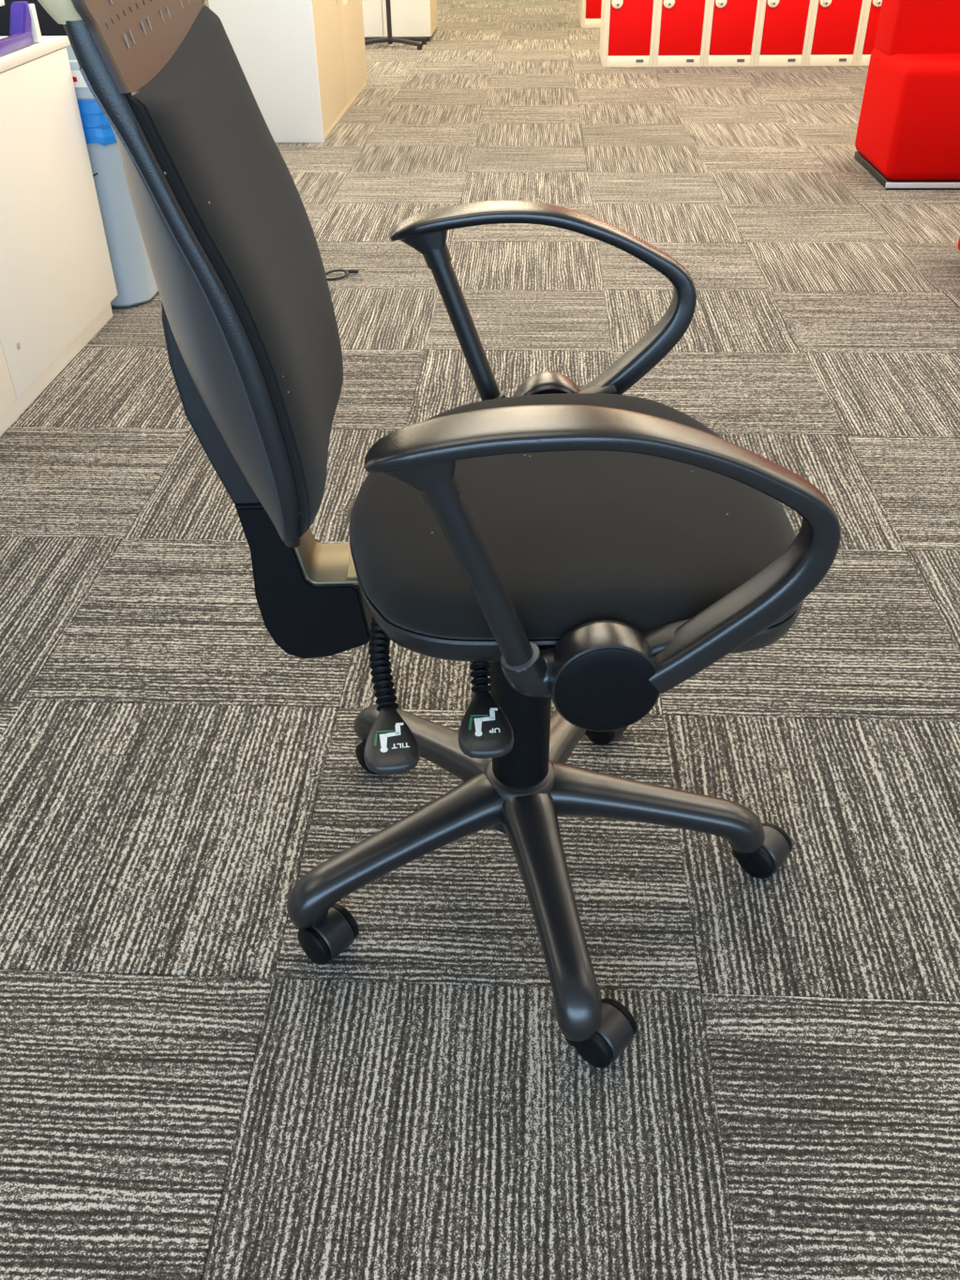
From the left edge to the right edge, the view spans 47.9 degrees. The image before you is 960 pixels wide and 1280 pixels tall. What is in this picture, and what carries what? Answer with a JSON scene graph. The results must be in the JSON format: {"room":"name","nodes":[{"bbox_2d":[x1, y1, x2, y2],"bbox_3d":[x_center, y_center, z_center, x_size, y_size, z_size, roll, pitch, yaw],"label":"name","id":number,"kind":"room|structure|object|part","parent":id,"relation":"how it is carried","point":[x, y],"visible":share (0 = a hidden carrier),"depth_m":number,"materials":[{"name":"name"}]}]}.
{"room":"open-plan office","nodes":[
{"label":"open-plan office","id":0,"kind":"room"},
{"bbox_2d":[0,0,959,1279],"bbox_3d":[0.971,-2.200,4.882,12.000,0.060,19.000,1,36,3],"label":"floor","id":1,"kind":"structure","parent":0,"point":[187,1093],"depth_m":1.50,"materials":[{"name":"grey carpet"}]},
{"bbox_2d":[0,0,66,36],"bbox_3d":[-1.771,-1.778,3.321,1.240,1.150,0.320,1,36,3],"label":"screen panel","id":2,"kind":"object","parent":1,"relation":"on","point":[48,26],"visible":0.02,"depth_m":3.23,"materials":[{"name":"black fabric"}]},
{"bbox_2d":[0,35,117,436],"bbox_3d":[-1.347,-0.794,2.333,0.535,0.708,1.568,1,36,3],"label":"base cabinet","id":3,"kind":"object","parent":1,"relation":"on","point":[58,287],"visible":0.95,"depth_m":2.63,"materials":[{"name":"white laminate"}]},
{"bbox_3d":[-1.109,-0.585,2.012,0.018,0.630,0.782,1,36,3],"label":"door","id":4,"kind":"part","parent":3,"relation":"part of","materials":[{"name":"white plastic"}]},
{"bbox_2d":[0,35,70,73],"bbox_3d":[-1.350,-1.072,2.131,0.535,0.020,1.568,1,36,3],"label":"countertop","id":5,"kind":"structure","parent":3,"relation":"on","point":[49,44],"depth_m":2.57,"materials":[{"name":"white laminate"}]},
{"bbox_2d":[0,0,42,56],"bbox_3d":[-1.237,-1.315,2.362,0.292,0.098,0.676,1,36,3],"label":"tray","id":6,"kind":"object","parent":5,"relation":"on","point":[24,30],"visible":1,"depth_m":2.58,"materials":[{"name":"purple plastic"}]},
{"bbox_2d":[0,0,4,6],"bbox_3d":[-1.266,-1.337,2.325,0.235,0.016,0.640,1,36,3],"label":"tray","id":7,"kind":"object","parent":6,"relation":"on","point":[2,3],"depth_m":2.57,"materials":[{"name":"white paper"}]},
{"bbox_3d":[-1.104,-1.272,2.359,0.018,0.029,0.635,1,36,3],"label":"rail","id":8,"kind":"part","parent":6,"relation":"part of","materials":[{"name":"purple plastic"}]},
{"bbox_2d":[65,42,158,306],"bbox_3d":[-1.118,-1.336,3.120,0.372,0.648,0.396,1,36,3],"label":"water cooler","id":9,"kind":"object","parent":1,"relation":"on","point":[135,282],"visible":0.15,"depth_m":3.02,"materials":[{"name":"grey plastic"}]},
{"bbox_3d":[-1.121,-1.561,2.958,0.372,0.092,0.394,1,36,3],"label":"lid","id":10,"kind":"part","parent":9,"relation":"part of","materials":[{"name":"grey plastic"}]},
{"bbox_2d":[208,0,367,142],"bbox_3d":[-0.925,-3.288,5.280,0.475,1.275,1.580,1,36,3],"label":"storage cabinet","id":11,"kind":"object","parent":1,"relation":"on","point":[303,63],"visible":0.88,"depth_m":4.89,"materials":[{"name":"white wood"}]},
{"bbox_3d":[-0.723,-3.059,4.960,0.020,1.215,0.767,1,36,3],"label":"door","id":12,"kind":"part","parent":11,"relation":"part of","materials":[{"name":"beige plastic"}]},
{"bbox_3d":[-0.686,-3.512,5.583,0.020,1.215,0.766,1,36,3],"label":"door","id":13,"kind":"part","parent":11,"relation":"part of","materials":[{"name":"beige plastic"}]},
{"bbox_2d":[325,269,358,280],"bbox_3d":[-0.459,-1.145,3.389,0.073,0.017,0.157,28,45,34],"label":"cable","id":14,"kind":"object","parent":1,"relation":"on","point":[347,272],"visible":0.62,"depth_m":3.40,"materials":[{"name":"black plastic"}]},
{"bbox_2d":[364,0,427,49],"bbox_3d":[-0.630,-4.707,7.066,0.496,1.470,0.315,1,36,3],"label":"pedestal stand","id":15,"kind":"object","parent":1,"relation":"on","point":[410,40],"visible":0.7,"depth_m":7.42,"materials":[{"name":"black metal"}]},
{"bbox_2d":[361,0,437,41],"bbox_3d":[-0.910,-4.954,7.577,1.155,1.275,0.610,1,36,3],"label":"storage cabinet","id":16,"kind":"object","parent":1,"relation":"on","point":[409,18],"visible":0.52,"depth_m":7.61,"materials":[{"name":"beige plastic"}]},
{"bbox_3d":[-1.082,-4.788,7.348,0.778,1.211,0.019,1,36,3],"label":"door","id":17,"kind":"part","parent":16,"relation":"part of","materials":[{"name":"white plastic"}]},
{"bbox_3d":[-0.523,-4.777,7.323,0.334,1.211,0.019,1,36,3],"label":"door","id":18,"kind":"part","parent":16,"relation":"part of","materials":[{"name":"white plastic"}]},
{"bbox_2d":[37,0,841,1068],"bbox_3d":[0.037,-0.150,1.092,0.720,1.094,0.617,0,36,1],"label":"office chair","id":19,"kind":"object","parent":1,"relation":"on","point":[592,550],"visible":1,"depth_m":0.94,"materials":[{"name":"black plastic"}]},
{"bbox_3d":[-0.293,-0.538,0.796,0.070,0.109,0.362,-2,36,-1],"label":"panel","id":20,"kind":"part","parent":19,"relation":"part of","materials":[{"name":"beige plastic"}]},
{"bbox_3d":[-0.268,-0.515,0.814,0.062,0.170,0.363,-2,36,-1],"label":"panel","id":21,"kind":"part","parent":19,"relation":"part of","materials":[{"name":"brown plastic"}]},
{"bbox_3d":[-0.220,-0.333,0.948,0.121,0.407,0.361,-2,36,-1],"label":"backrest frame","id":22,"kind":"part","parent":19,"relation":"part of","materials":[{"name":"black plastic"}]},
{"bbox_2d":[125,4,343,537],"bbox_3d":[-0.196,-0.330,0.951,0.110,0.371,0.349,-2,36,-1],"label":"backrest cushion","id":23,"kind":"object","parent":19,"relation":"on","point":[232,246],"depth_m":0.85,"materials":[{"name":"black fabric"}]},
{"bbox_2d":[310,906,354,960],"bbox_3d":[-0.181,0.346,1.288,0.054,0.041,0.037,27,44,32],"label":"hood","id":24,"kind":"object","parent":19,"relation":"attached to","point":[332,933],"depth_m":1.27,"materials":[{"name":"black plastic"}]},
{"bbox_2d":[374,730,393,746],"bbox_3d":[-0.082,0.084,0.924,0.017,0.001,0.020,-2,36,-1],"label":"print","id":25,"kind":"object","parent":19,"relation":"on","point":[382,738],"depth_m":0.92,"materials":[{"name":"green"}]},
{"bbox_3d":[-0.093,0.248,1.296,0.295,0.108,0.068,-17,39,-21],"label":"leg","id":26,"kind":"part","parent":19,"relation":"part of","materials":[{"name":"black plastic"}]},
{"bbox_3d":[-0.066,0.140,1.445,0.295,0.108,0.068,29,45,34],"label":"leg","id":27,"kind":"part","parent":19,"relation":"part of","materials":[{"name":"black plastic"}]},
{"bbox_3d":[-0.023,-0.376,1.260,0.096,0.204,0.024,6,37,10],"label":"arm post","id":28,"kind":"part","parent":19,"relation":"part of","materials":[{"name":"black plastic"}]},
{"bbox_2d":[468,714,488,729],"bbox_3d":[-0.001,0.071,0.936,0.018,0.001,0.019,-2,36,-1],"label":"print","id":29,"kind":"object","parent":19,"relation":"on","point":[475,721],"depth_m":0.94,"materials":[{"name":"green"}]},
{"bbox_3d":[-0.003,-0.059,0.822,0.096,0.204,0.024,-10,37,-12],"label":"arm post","id":30,"kind":"part","parent":19,"relation":"part of","materials":[{"name":"black plastic"}]},
{"bbox_3d":[0.075,-0.382,1.268,0.351,0.248,0.058,0,36,1],"label":"armrest","id":31,"kind":"part","parent":19,"relation":"part of","materials":[{"name":"black plastic"}]},
{"bbox_3d":[0.081,0.296,1.227,0.068,0.108,0.295,-7,36,-9],"label":"leg","id":32,"kind":"part","parent":19,"relation":"part of","materials":[{"name":"black plastic"}]},
{"bbox_3d":[0.120,0.119,1.471,0.068,0.108,0.295,15,39,21],"label":"leg","id":33,"kind":"part","parent":19,"relation":"part of","materials":[{"name":"black plastic"}]},
{"bbox_2d":[349,392,800,639],"bbox_3d":[0.084,-0.150,1.085,0.425,0.043,0.461,-2,36,-1],"label":"seat cushion","id":34,"kind":"object","parent":19,"relation":"on","point":[577,539],"depth_m":0.97,"materials":[{"name":"black fabric"}]},
{"bbox_3d":[0.095,-0.057,0.820,0.351,0.248,0.058,-3,36,-4],"label":"armrest","id":35,"kind":"part","parent":19,"relation":"part of","materials":[{"name":"black plastic"}]},
{"bbox_2d":[597,1002,633,1063],"bbox_3d":[0.136,0.423,1.176,0.054,0.041,0.037,27,44,32],"label":"hood","id":36,"kind":"object","parent":19,"relation":"attached to","point":[615,1032],"depth_m":1.16,"materials":[{"name":"black plastic"}]},
{"bbox_2d":[611,726,627,740],"bbox_3d":[0.188,0.116,1.599,0.054,0.041,0.037,27,44,32],"label":"hood","id":37,"kind":"object","parent":19,"relation":"attached to","point":[615,733],"depth_m":1.58,"materials":[{"name":"black plastic"}]},
{"bbox_3d":[0.210,0.208,1.346,0.295,0.108,0.068,2,36,3],"label":"leg","id":38,"kind":"part","parent":19,"relation":"part of","materials":[{"name":"black plastic"}]},
{"bbox_2d":[762,825,790,873],"bbox_3d":[0.366,0.266,1.389,0.054,0.041,0.037,27,44,32],"label":"hood","id":39,"kind":"object","parent":19,"relation":"attached to","point":[776,844],"depth_m":1.37,"materials":[{"name":"black plastic"}]},
{"bbox_2d":[579,0,602,28],"bbox_3d":[0.923,-5.510,7.862,0.308,1.800,0.522,1,36,3],"label":"locker","id":40,"kind":"object","parent":1,"relation":"on","point":[590,10],"visible":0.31,"depth_m":8.15,"materials":[{"name":"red metal"}]},
{"bbox_3d":[0.921,-4.921,8.001,0.252,0.556,0.014,1,36,3],"label":"door","id":41,"kind":"part","parent":40,"relation":"part of","materials":[{"name":"red metal"}]},
{"bbox_2d":[599,0,657,67],"bbox_3d":[0.914,-4.410,6.347,0.308,1.800,0.522,1,36,3],"label":"locker","id":42,"kind":"object","parent":1,"relation":"on","point":[627,31],"visible":1,"depth_m":6.58,"materials":[{"name":"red metal"}]},
{"bbox_3d":[0.912,-3.822,6.486,0.252,0.556,0.014,1,36,3],"label":"door","id":43,"kind":"part","parent":42,"relation":"part of","materials":[{"name":"red metal"}]},
{"bbox_2d":[652,0,709,66],"bbox_3d":[1.222,-4.404,6.333,0.308,1.800,0.522,1,36,3],"label":"locker","id":44,"kind":"object","parent":1,"relation":"on","point":[681,25],"visible":0.99,"depth_m":6.56,"materials":[{"name":"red metal"}]},
{"bbox_3d":[1.220,-3.816,6.472,0.252,0.556,0.014,1,36,3],"label":"door","id":45,"kind":"part","parent":44,"relation":"part of","materials":[{"name":"red metal"}]},
{"bbox_2d":[703,0,761,66],"bbox_3d":[1.530,-4.399,6.319,0.308,1.800,0.522,1,36,3],"label":"locker","id":46,"kind":"object","parent":1,"relation":"on","point":[732,25],"visible":0.99,"depth_m":6.55,"materials":[{"name":"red metal"}]},
{"bbox_3d":[1.528,-3.810,6.458,0.252,0.556,0.014,1,36,3],"label":"door","id":47,"kind":"part","parent":46,"relation":"part of","materials":[{"name":"red metal"}]},
{"bbox_2d":[753,0,813,66],"bbox_3d":[1.839,-4.393,6.305,0.308,1.800,0.522,1,36,3],"label":"locker","id":48,"kind":"object","parent":1,"relation":"on","point":[784,25],"visible":0.96,"depth_m":6.54,"materials":[{"name":"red metal"}]},
{"bbox_3d":[1.836,-3.804,6.444,0.252,0.556,0.014,1,36,3],"label":"door","id":49,"kind":"part","parent":48,"relation":"part of","materials":[{"name":"red metal"}]},
{"bbox_2d":[804,0,866,66],"bbox_3d":[2.147,-4.387,6.291,0.308,1.800,0.522,1,36,3],"label":"locker","id":50,"kind":"object","parent":1,"relation":"on","point":[835,26],"visible":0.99,"depth_m":6.52,"materials":[{"name":"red metal"}]},
{"bbox_3d":[2.144,-3.798,6.431,0.252,0.556,0.014,1,36,3],"label":"door","id":51,"kind":"part","parent":50,"relation":"part of","materials":[{"name":"red metal"}]},
{"bbox_2d":[855,0,882,65],"bbox_3d":[2.455,-4.381,6.277,0.308,1.800,0.522,1,36,3],"label":"locker","id":52,"kind":"object","parent":1,"relation":"on","point":[866,45],"visible":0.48,"depth_m":6.51,"materials":[{"name":"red metal"}]},
{"bbox_3d":[2.453,-3.792,6.417,0.252,0.556,0.014,1,36,3],"label":"door","id":53,"kind":"part","parent":52,"relation":"part of","materials":[{"name":"red metal"}]},
{"bbox_2d":[854,0,959,189],"bbox_3d":[2.180,-2.231,4.146,1.218,0.830,0.562,1,36,3],"label":"sofa","id":54,"kind":"object","parent":1,"relation":"on","point":[908,137],"visible":1,"depth_m":4.11,"materials":[{"name":"red fabric"}]},
{"bbox_3d":[2.186,-1.907,4.380,1.195,0.030,0.538,1,36,3],"label":"board","id":55,"kind":"part","parent":54,"relation":"part of","materials":[{"name":"black metal"}]}
]}

